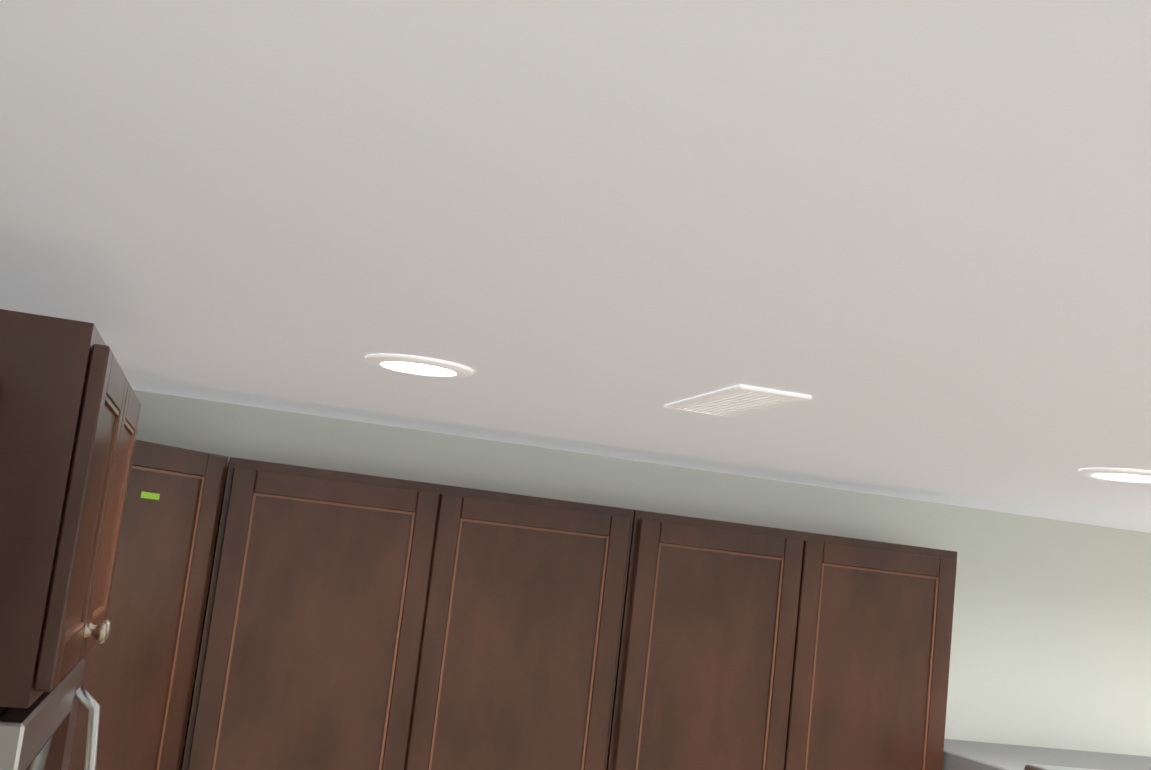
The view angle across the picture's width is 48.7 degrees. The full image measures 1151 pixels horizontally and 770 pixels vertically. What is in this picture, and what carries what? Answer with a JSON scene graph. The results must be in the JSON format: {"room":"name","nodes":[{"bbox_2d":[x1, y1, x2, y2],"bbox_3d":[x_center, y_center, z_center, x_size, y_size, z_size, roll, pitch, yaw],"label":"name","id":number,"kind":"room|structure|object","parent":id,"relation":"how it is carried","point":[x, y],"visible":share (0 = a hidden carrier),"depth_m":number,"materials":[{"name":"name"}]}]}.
{"room":"kitchen","nodes":[
{"label":"kitchen","id":0,"kind":"room"},
{"bbox_2d":[0,0,1150,532],"bbox_3d":[2.621,-0.042,0.239,6.600,0.120,7.900,9,-9,-15],"label":"ceiling","id":1,"kind":"structure","parent":0,"point":[906,244],"depth_m":1.16,"materials":[{"name":"paint"}]},
{"bbox_2d":[365,354,472,378],"bbox_3d":[-0.266,-0.030,2.162,0.184,0.008,0.184,9,-9,-15],"label":"recessed light","id":2,"kind":"object","parent":1,"relation":"in","point":[418,366],"visible":1,"depth_m":2.15,"materials":[{"name":"white plastic"}]},
{"bbox_2d":[663,385,811,417],"bbox_3d":[0.266,0.030,2.157,0.125,0.006,0.350,9,-9,-15],"label":"ceiling vent","id":3,"kind":"object","parent":1,"relation":"in","point":[734,401],"visible":1,"depth_m":2.12,"materials":[{"name":"white metal"}]},
{"bbox_2d":[1078,468,1150,483],"bbox_3d":[1.099,0.182,2.533,0.184,0.008,0.184,9,-9,-15],"label":"recessed light","id":4,"kind":"object","parent":1,"relation":"in","point":[1125,475],"visible":1,"depth_m":2.53,"materials":[{"name":"white plastic"}]},
{"bbox_2d":[133,390,1150,769],"bbox_3d":[1.407,1.632,3.757,6.300,2.440,0.150,9,-9,-15],"label":"wall","id":5,"kind":"structure","parent":0,"point":[1051,636],"depth_m":3.70,"materials":[{"name":"paint"}]},
{"bbox_2d":[181,457,633,769],"bbox_3d":[-0.407,0.697,3.072,0.975,0.910,0.352,9,-9,-15],"label":"upper cabinet","id":6,"kind":"object","parent":5,"relation":"attached to","point":[354,621],"visible":1,"depth_m":2.94,"materials":[{"name":"brown wood"}]},
{"bbox_2d":[606,510,956,769],"bbox_3d":[0.496,0.837,3.317,0.908,0.910,0.352,9,-9,-15],"label":"upper cabinet","id":7,"kind":"object","parent":5,"relation":"attached to","point":[747,647],"visible":1,"depth_m":3.19,"materials":[{"name":"brown wood"}]},
{"bbox_3d":[2.330,2.474,-0.128,6.600,0.120,7.900,9,-9,-15],"label":"floor","id":8,"kind":"structure","parent":0,"visible":0},
{"bbox_2d":[942,739,1150,769],"bbox_3d":[1.326,1.868,3.204,0.920,1.800,0.741,9,-9,-15],"label":"refrigerator","id":9,"kind":"object","parent":8,"relation":"on","point":[964,755],"visible":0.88,"depth_m":3.38,"materials":[{"name":"grey metal"}]},
{"bbox_3d":[-0.623,0.746,-0.708,0.150,2.440,7.750,9,-9,-15],"label":"wall","id":10,"kind":"structure","parent":0,"visible":0},
{"bbox_2d":[0,309,140,708],"bbox_3d":[-0.870,0.157,1.760,0.477,0.440,0.756,9,-9,-15],"label":"upper cabinet","id":11,"kind":"object","parent":10,"relation":"attached to","point":[70,407],"visible":1,"depth_m":1.46,"materials":[{"name":"brown wood"}]},
{"bbox_2d":[0,658,100,769],"bbox_3d":[-0.918,0.593,1.697,0.480,0.413,0.752,9,-9,-15],"label":"over-the-range microwave","id":12,"kind":"object","parent":11,"relation":"attached to","point":[38,734],"visible":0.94,"depth_m":1.71,"materials":[{"name":"grey metal"}]},
{"bbox_2d":[68,440,227,769],"bbox_3d":[-1.131,0.565,2.743,0.609,0.910,0.609,9,-9,-15],"label":"upper cabinet","id":13,"kind":"object","parent":10,"relation":"attached to","point":[139,673],"visible":0.58,"depth_m":2.69,"materials":[{"name":"brown wood"}]}
]}

